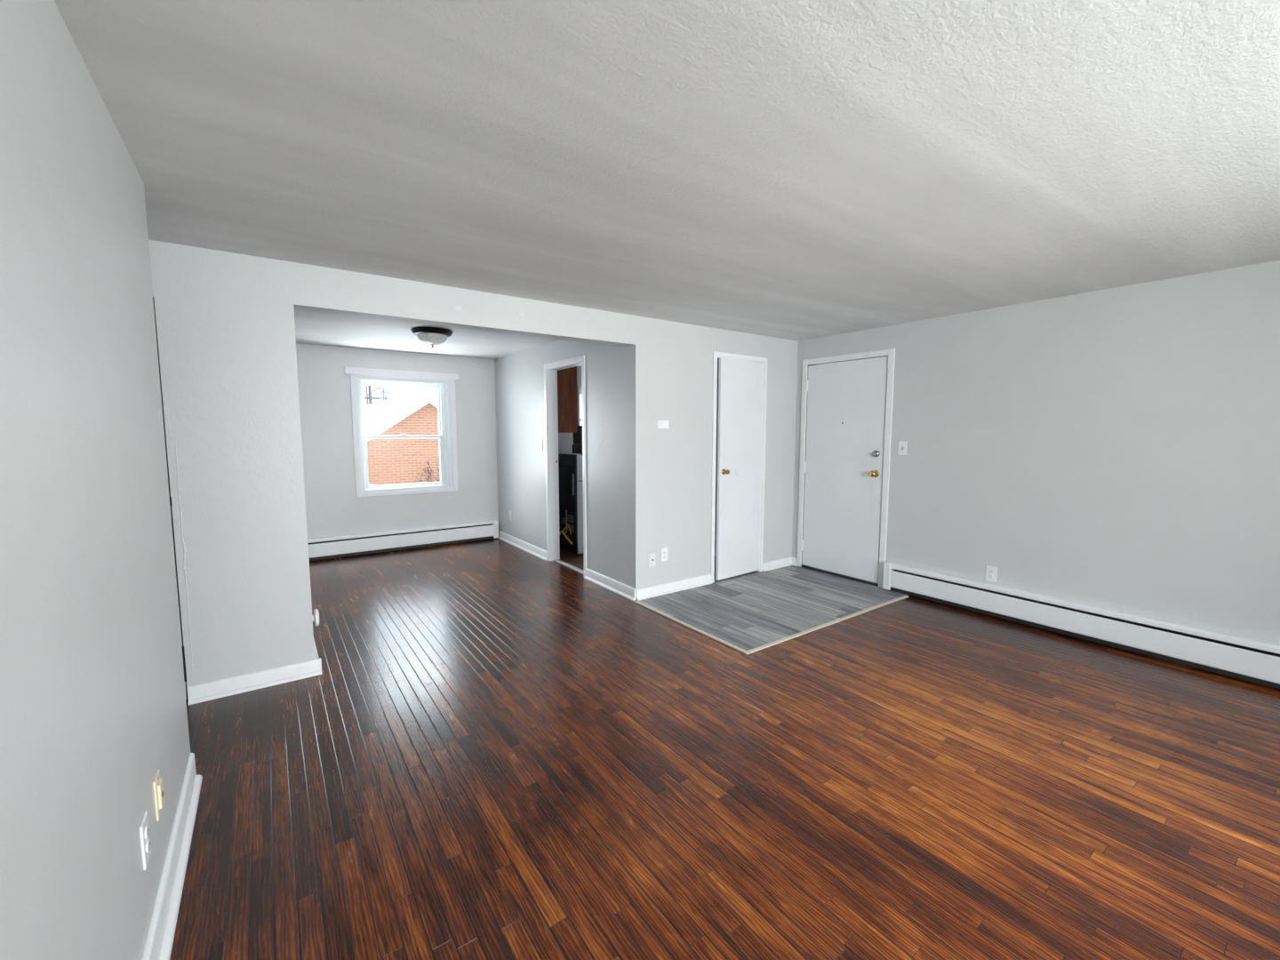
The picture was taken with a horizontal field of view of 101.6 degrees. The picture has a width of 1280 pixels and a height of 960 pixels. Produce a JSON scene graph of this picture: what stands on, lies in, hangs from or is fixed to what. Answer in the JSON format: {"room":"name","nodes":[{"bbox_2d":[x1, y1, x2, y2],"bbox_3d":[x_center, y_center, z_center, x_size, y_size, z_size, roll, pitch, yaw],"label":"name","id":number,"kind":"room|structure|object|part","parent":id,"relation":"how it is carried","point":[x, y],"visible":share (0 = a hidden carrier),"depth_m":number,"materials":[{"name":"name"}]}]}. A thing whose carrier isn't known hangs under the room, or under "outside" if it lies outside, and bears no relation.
{"room":"empty living room","nodes":[
{"label":"empty living room","id":0,"kind":"room"},
{"bbox_2d":[0,0,190,959],"bbox_3d":[-0.539,0.235,0.139,0.120,2.290,4.552,-4,7,-35],"label":"wall","id":1,"kind":"structure","parent":0,"point":[92,693],"depth_m":1.03,"materials":[{"name":"grey paint"}]},
{"bbox_2d":[139,810,151,870],"bbox_3d":[-1.274,0.928,1.347,0.010,0.117,0.072,-4,7,-35],"label":"wall outlet","id":2,"kind":"object","parent":1,"relation":"attached to","point":[144,828],"visible":1,"depth_m":1.33,"materials":[{"name":"white plastic"}]},
{"bbox_2d":[144,825,149,839],"bbox_3d":[-1.272,0.909,1.346,0.004,0.027,0.033,-4,7,-35],"label":"receptacle","id":3,"kind":"object","parent":2,"relation":"attached to","point":[147,829],"depth_m":1.34,"materials":[{"name":"white plastic"}]},
{"bbox_2d":[146,840,150,853],"bbox_3d":[-1.272,0.948,1.350,0.004,0.027,0.033,-4,7,-35],"label":"receptacle","id":4,"kind":"object","parent":2,"relation":"attached to","point":[148,841],"depth_m":1.35,"materials":[{"name":"white plastic"}]},
{"bbox_2d":[152,768,164,820],"bbox_3d":[-1.386,0.906,1.506,0.014,0.117,0.072,-4,7,-35],"label":"phone jack","id":5,"kind":"object","parent":1,"relation":"attached to","point":[157,783],"visible":1,"depth_m":1.49,"materials":[{"name":"beige plastic"}]},
{"bbox_2d":[142,752,202,959],"bbox_3d":[-0.492,1.310,0.304,0.031,0.118,4.400,-4,7,-35],"label":"baseboard","id":6,"kind":"structure","parent":1,"relation":"attached to","point":[159,942],"depth_m":1.58,"materials":[{"name":"white wood"}]},
{"bbox_2d":[153,301,183,639],"bbox_3d":[-2.814,-0.007,2.698,1.535,2.290,0.060,-4,7,-35],"label":"wall","id":7,"kind":"structure","parent":0,"point":[154,301],"depth_m":2.83,"materials":[{"name":"grey paint"}]},
{"bbox_2d":[365,390,437,435],"bbox_3d":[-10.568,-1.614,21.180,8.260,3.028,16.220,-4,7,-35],"label":"window pane","id":8,"kind":"object","parent":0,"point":[413,414],"depth_m":14.47,"materials":[{"name":"clear glass"}]},
{"bbox_2d":[296,343,581,538],"bbox_3d":[-2.669,-0.341,6.230,5.900,2.290,0.160,-4,7,-35],"label":"wall","id":9,"kind":"structure","parent":0,"point":[333,508],"depth_m":5.92,"materials":[{"name":"grey paint"}]},
{"bbox_2d":[344,367,458,496],"bbox_3d":[-2.748,-0.554,6.128,1.212,1.426,0.180,-4,7,-35],"label":"window","id":10,"kind":"structure","parent":9,"relation":"in","point":[359,377],"depth_m":6.08,"materials":[{"name":"white plastic"}]},
{"bbox_3d":[-2.784,-0.809,6.128,0.871,0.641,0.030,-4,7,-35],"label":"sash","id":11,"kind":"part","parent":10,"relation":"part of","materials":[{"name":"clear glass"}]},
{"bbox_3d":[-2.766,-0.223,6.149,0.861,0.606,0.032,-4,7,-35],"label":"sash","id":12,"kind":"part","parent":10,"relation":"part of","materials":[{"name":"white plastic"}]},
{"bbox_2d":[307,519,498,560],"bbox_3d":[-2.738,0.695,6.135,2.190,0.246,0.072,-4,7,-35],"label":"baseboard heater","id":13,"kind":"object","parent":9,"relation":"attached to","point":[340,546],"visible":0.85,"depth_m":6.06,"materials":[{"name":"white metal"}]},
{"bbox_3d":[-2.755,0.682,6.127,2.155,0.212,0.064,-4,7,-35],"label":"panel","id":14,"kind":"part","parent":13,"relation":"part of","materials":[{"name":"white metal"}]},
{"bbox_2d":[557,366,577,432],"bbox_3d":[-1.032,-0.968,6.012,0.347,0.840,0.760,-4,7,-35],"label":"upper cabinet","id":15,"kind":"object","parent":9,"relation":"attached to","point":[567,398],"visible":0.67,"depth_m":5.72,"materials":[{"name":"brown wood"}]},
{"bbox_3d":[-0.811,-0.960,5.937,0.020,0.828,0.373,-4,7,-35],"label":"cabinet door","id":16,"kind":"part","parent":15,"relation":"part of","materials":[{"name":"brown wood"}]},
{"bbox_2d":[577,385,582,424],"bbox_3d":[-0.612,-0.869,7.626,0.720,0.960,0.132,-4,7,-35],"label":"window","id":17,"kind":"structure","parent":9,"relation":"in","point":[579,387],"depth_m":7.36,"materials":[{"name":"white plastic"}]},
{"bbox_2d":[148,240,798,697],"bbox_3d":[-0.853,-0.102,3.702,5.900,2.290,0.147,-4,7,-35],"label":"wall","id":18,"kind":"structure","parent":0,"point":[226,326],"depth_m":2.85,"materials":[{"name":"grey paint"}]},
{"bbox_2d":[152,299,187,700],"bbox_3d":[-2.638,0.152,2.387,0.754,2.008,0.053,-4,7,-35],"label":"door","id":19,"kind":"structure","parent":18,"relation":"in","point":[171,502],"depth_m":2.63,"materials":[{"name":"white paint"}]},
{"bbox_2d":[187,657,322,704],"bbox_3d":[-2.070,1.087,2.835,0.586,0.086,0.031,-4,7,-35],"label":"baseboard","id":20,"kind":"structure","parent":18,"relation":"attached to","point":[197,693],"depth_m":2.82,"materials":[{"name":"white wood"}]},
{"bbox_2d":[312,608,319,626],"bbox_3d":[-1.894,0.804,3.047,0.038,0.100,0.100,-4,7,-35],"label":"bumper cover","id":21,"kind":"object","parent":18,"relation":"attached to","point":[316,616],"visible":0.98,"depth_m":3.02,"materials":[{"name":"white plastic"}]},
{"bbox_2d":[454,304,462,311],"bbox_3d":[-1.150,-1.093,3.309,0.052,0.041,0.002,-4,7,-35],"label":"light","id":22,"kind":"object","parent":18,"relation":"attached to","point":[457,307],"depth_m":3.31,"materials":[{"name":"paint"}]},
{"bbox_2d":[517,312,524,317],"bbox_3d":[-0.810,-1.125,3.550,0.048,0.038,0.002,-4,7,-35],"label":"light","id":23,"kind":"object","parent":18,"relation":"attached to","point":[519,314],"depth_m":3.55,"materials":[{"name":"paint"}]},
{"bbox_2d":[648,552,655,567],"bbox_3d":[0.103,0.673,4.368,0.070,0.112,0.014,-4,7,-35],"label":"cable plate","id":24,"kind":"object","parent":18,"relation":"attached to","point":[652,556],"visible":1,"depth_m":4.37,"materials":[{"name":"white plastic"}]},
{"bbox_2d":[657,420,668,428],"bbox_3d":[0.194,-0.461,4.331,0.114,0.068,0.006,-4,7,-35],"label":"blank plate","id":25,"kind":"object","parent":18,"relation":"attached to","point":[661,424],"visible":1,"depth_m":4.33,"materials":[{"name":"white plastic"}]},
{"bbox_2d":[661,547,667,561],"bbox_3d":[0.209,0.635,4.443,0.072,0.117,0.010,-4,7,-35],"label":"wall outlet","id":26,"kind":"object","parent":18,"relation":"attached to","point":[664,551],"visible":1,"depth_m":4.44,"materials":[{"name":"white plastic"}]},
{"bbox_2d":[635,574,711,600],"bbox_3d":[0.313,0.927,4.532,0.831,0.086,0.031,-4,7,-35],"label":"baseboard","id":27,"kind":"structure","parent":18,"relation":"attached to","point":[669,588],"depth_m":4.51,"materials":[{"name":"white wood"}]},
{"bbox_2d":[710,351,767,583],"bbox_3d":[0.916,-0.113,4.913,0.700,2.086,0.243,-4,7,-35],"label":"door","id":28,"kind":"structure","parent":18,"relation":"in","point":[742,379],"depth_m":4.86,"materials":[{"name":"white paint"}]},
{"bbox_3d":[0.779,-0.073,4.710,0.051,0.051,0.068,-4,7,-38],"label":"knob","id":29,"kind":"part","parent":28,"relation":"part of","materials":[{"name":"gold metal"}]},
{"bbox_2d":[762,556,791,571],"bbox_3d":[1.410,0.856,5.314,0.458,0.082,0.031,-4,7,-35],"label":"baseboard","id":30,"kind":"structure","parent":18,"relation":"attached to","point":[785,562],"depth_m":5.30,"materials":[{"name":"white wood"}]},
{"bbox_2d":[494,339,625,583],"bbox_3d":[-0.937,-0.276,5.549,0.109,2.290,2.968,-4,7,-35],"label":"wall","id":31,"kind":"structure","parent":0,"point":[519,376],"depth_m":5.00,"materials":[{"name":"grey paint"}]},
{"bbox_2d":[509,511,511,520],"bbox_3d":[-1.603,0.440,6.451,0.010,0.117,0.072,-4,7,-35],"label":"wall outlet","id":32,"kind":"object","parent":31,"relation":"attached to","point":[510,512],"visible":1,"depth_m":6.44,"materials":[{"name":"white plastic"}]},
{"bbox_2d":[498,531,546,560],"bbox_3d":[-1.412,0.765,6.195,0.031,0.095,1.406,-4,7,-35],"label":"baseboard","id":33,"kind":"structure","parent":31,"relation":"attached to","point":[539,552],"depth_m":6.12,"materials":[{"name":"white wood"}]},
{"bbox_2d":[539,439,543,450],"bbox_3d":[-1.071,-0.378,5.617,0.020,0.118,0.074,-4,7,-35],"label":"light switch","id":34,"kind":"object","parent":31,"relation":"attached to","point":[540,440],"visible":1,"depth_m":5.61,"materials":[{"name":"white plastic"}]},
{"bbox_2d":[544,354,586,577],"bbox_3d":[-0.707,-0.140,5.228,0.126,2.079,0.842,-4,7,-35],"label":"trim","id":35,"kind":"structure","parent":31,"relation":"attached to","point":[550,370],"depth_m":5.48,"materials":[{"name":"white wood"}]},
{"bbox_2d":[584,568,635,600],"bbox_3d":[-0.280,0.914,4.619,0.031,0.095,0.802,-4,7,-35],"label":"baseboard","id":36,"kind":"object","parent":31,"relation":"attached to","point":[628,592],"visible":1,"depth_m":4.58,"materials":[{"name":"white wood"}]},
{"bbox_2d":[53,0,1279,366],"bbox_3d":[-0.196,-1.216,2.693,6.120,0.120,8.711,-4,7,-35],"label":"ceiling","id":37,"kind":"structure","parent":0,"point":[793,170],"depth_m":1.66,"materials":[{"name":"paint"}]},
{"bbox_2d":[410,327,452,347],"bbox_3d":[-1.870,-1.268,4.702,0.352,0.155,0.352,-4,7,-35],"label":"ceiling light","id":38,"kind":"object","parent":37,"relation":"attached to","point":[432,336],"visible":1,"depth_m":4.60,"materials":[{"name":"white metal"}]},
{"bbox_3d":[-1.870,-1.261,4.703,0.256,0.082,0.256,-4,7,-35],"label":"lamp shade","id":39,"kind":"part","parent":38,"relation":"part of","materials":[{"name":"white glass"}]},
{"bbox_2d":[714,360,718,555],"bbox_3d":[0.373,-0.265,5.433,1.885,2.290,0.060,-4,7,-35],"label":"door frame","id":40,"kind":"structure","parent":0,"point":[717,361],"depth_m":5.74,"materials":[{"name":"paint"}]},
{"bbox_2d":[169,537,1279,959],"bbox_3d":[-0.127,1.180,2.908,6.020,0.128,8.611,-4,7,-35],"label":"floor","id":41,"kind":"structure","parent":0,"point":[497,751],"depth_m":2.07,"materials":[{"name":"brown wood"}]},
{"bbox_2d":[554,559,583,573],"bbox_3d":[-0.691,0.889,5.334,0.040,0.012,0.739,-4,7,-35],"label":"threshold strip","id":42,"kind":"object","parent":41,"relation":"on","point":[556,560],"visible":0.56,"depth_m":5.36,"materials":[{"name":"metal"}]},
{"bbox_2d":[558,452,583,556],"bbox_3d":[-0.662,0.237,6.193,0.682,1.135,0.762,-4,7,-35],"label":"gas range","id":43,"kind":"object","parent":41,"relation":"on","point":[570,465],"visible":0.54,"depth_m":5.78,"materials":[{"name":"black metal"}]},
{"bbox_2d":[559,525,573,544],"bbox_3d":[-0.905,0.622,5.902,0.430,0.243,0.039,5,7,41],"label":"gas hose","id":44,"kind":"object","parent":43,"relation":"attached to","point":[560,532],"visible":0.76,"depth_m":5.82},
{"bbox_3d":[-0.779,0.431,5.819,0.006,0.080,0.140,-4,7,-35],"label":"metal plate","id":45,"kind":"part","parent":43,"relation":"part of","materials":[{"name":"grey metal"}]},
{"bbox_3d":[-0.779,0.533,5.829,0.006,0.075,0.140,-4,7,-35],"label":"metal plate","id":46,"kind":"part","parent":43,"relation":"part of","materials":[{"name":"grey metal"}]},
{"bbox_3d":[-0.494,0.244,7.352,0.955,0.905,0.631,-4,7,-35],"label":"base cabinet","id":47,"kind":"object","parent":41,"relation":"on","visible":0},
{"bbox_2d":[571,424,582,455],"bbox_3d":[-0.740,-0.464,7.075,0.230,0.555,0.355,-4,7,-35],"label":"appliance","id":48,"kind":"object","parent":47,"relation":"on","point":[577,437],"visible":0.13,"depth_m":7.00,"materials":[{"name":"black metal"}]},
{"bbox_2d":[792,260,1279,644],"bbox_3d":[2.252,-0.181,4.550,0.140,2.290,8.511,-4,7,-35],"label":"wall","id":49,"kind":"structure","parent":0,"point":[1118,448],"depth_m":3.37,"materials":[{"name":"grey paint"}]},
{"bbox_2d":[792,557,797,566],"bbox_3d":[1.601,0.847,5.413,0.031,0.082,0.065,-4,7,-35],"label":"baseboard","id":50,"kind":"structure","parent":49,"relation":"attached to","point":[794,559],"depth_m":5.41,"materials":[{"name":"white wood"}]},
{"bbox_2d":[796,348,895,587],"bbox_3d":[1.931,-0.118,4.944,0.212,2.092,0.935,-4,7,-35],"label":"door","id":51,"kind":"structure","parent":49,"relation":"in","point":[846,417],"depth_m":4.88,"materials":[{"name":"white paint"}]},
{"bbox_3d":[2.069,-0.055,4.631,0.068,0.067,0.067,-4,7,-35],"label":"knob","id":52,"kind":"part","parent":51,"relation":"part of","materials":[{"name":"gold metal"}]},
{"bbox_2d":[897,440,907,455],"bbox_3d":[2.229,-0.270,4.436,0.020,0.118,0.074,-4,7,-35],"label":"light switch","id":53,"kind":"object","parent":49,"relation":"attached to","point":[902,444],"visible":1,"depth_m":4.43,"materials":[{"name":"white plastic"}]},
{"bbox_2d":[985,565,997,582],"bbox_3d":[2.652,0.708,3.942,0.010,0.117,0.072,-4,7,-35],"label":"wall outlet","id":54,"kind":"object","parent":49,"relation":"attached to","point":[991,572],"visible":1,"depth_m":3.94,"materials":[{"name":"white plastic"}]},
{"bbox_2d":[882,561,1279,688],"bbox_3d":[3.272,0.988,3.044,0.072,0.246,3.830,-4,7,-35],"label":"baseboard heater","id":55,"kind":"object","parent":49,"relation":"attached to","point":[1251,660],"visible":1,"depth_m":3.37,"materials":[{"name":"white metal"}]},
{"bbox_3d":[3.284,0.976,3.033,0.064,0.212,3.800,-4,7,-35],"label":"panel","id":56,"kind":"part","parent":55,"relation":"part of","materials":[{"name":"white metal"}]},
{"bbox_3d":[-2.861,-0.147,4.179,0.120,2.290,2.968,-4,7,-35],"label":"wall","id":57,"kind":"structure","parent":0,"visible":0},
{"bbox_2d":[313,638,319,659],"bbox_3d":[-2.737,0.954,4.239,0.031,0.086,3.040,-4,7,-35],"label":"baseboard","id":58,"kind":"structure","parent":57,"relation":"attached to","point":[315,646],"depth_m":3.22,"materials":[{"name":"white wood"}]},
{"label":"outside","id":59,"kind":"structure","parent":0,"visible":0},
{"bbox_3d":[-34.578,-1.090,56.053,120.000,0.200,115.689,-4,7,-35],"label":"ground","id":60,"kind":"structure","parent":59,"visible":0},
{"bbox_2d":[364,384,382,405],"bbox_3d":[-17.348,-3.232,33.396,3.507,8.336,3.642,-4,7,-35],"label":"bare tree","id":61,"kind":"object","parent":60,"relation":"on","point":[367,395],"visible":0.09,"depth_m":33.24,"materials":[{"name":"grey plant"}]},
{"bbox_2d":[364,384,393,404],"bbox_3d":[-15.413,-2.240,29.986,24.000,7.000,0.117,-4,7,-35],"label":"utility pole","id":62,"kind":"object","parent":60,"relation":"on","point":[369,397],"visible":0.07,"depth_m":29.77,"materials":[{"name":"grey wood"}]},
{"bbox_2d":[368,385,390,403],"bbox_3d":[-22.281,-4.682,45.262,2.431,8.989,4.180,-1,5,-7],"label":"bare tree","id":63,"kind":"object","parent":60,"relation":"on","point":[374,386],"visible":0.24,"depth_m":44.39,"materials":[{"name":"grey plant"}]},
{"bbox_2d":[369,385,407,404],"bbox_3d":[-19.857,-4.768,38.947,4.286,10.348,4.223,-4,7,-35],"label":"bare tree","id":64,"kind":"object","parent":60,"relation":"on","point":[370,386],"visible":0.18,"depth_m":38.80,"materials":[{"name":"grey plant"}]},
{"bbox_2d":[365,390,439,485],"bbox_3d":[-10.563,-0.522,21.275,8.300,5.219,16.240,-4,7,-35],"label":"brick house","id":65,"kind":"structure","parent":60,"relation":"on","point":[390,460],"depth_m":14.40,"materials":[{"name":"orange brick"}]},
{"bbox_2d":[414,460,439,482],"bbox_3d":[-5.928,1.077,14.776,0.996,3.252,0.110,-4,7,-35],"label":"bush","id":66,"kind":"object","parent":60,"relation":"on","point":[428,478],"visible":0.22,"depth_m":14.65,"materials":[{"name":"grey plant"}]}
]}

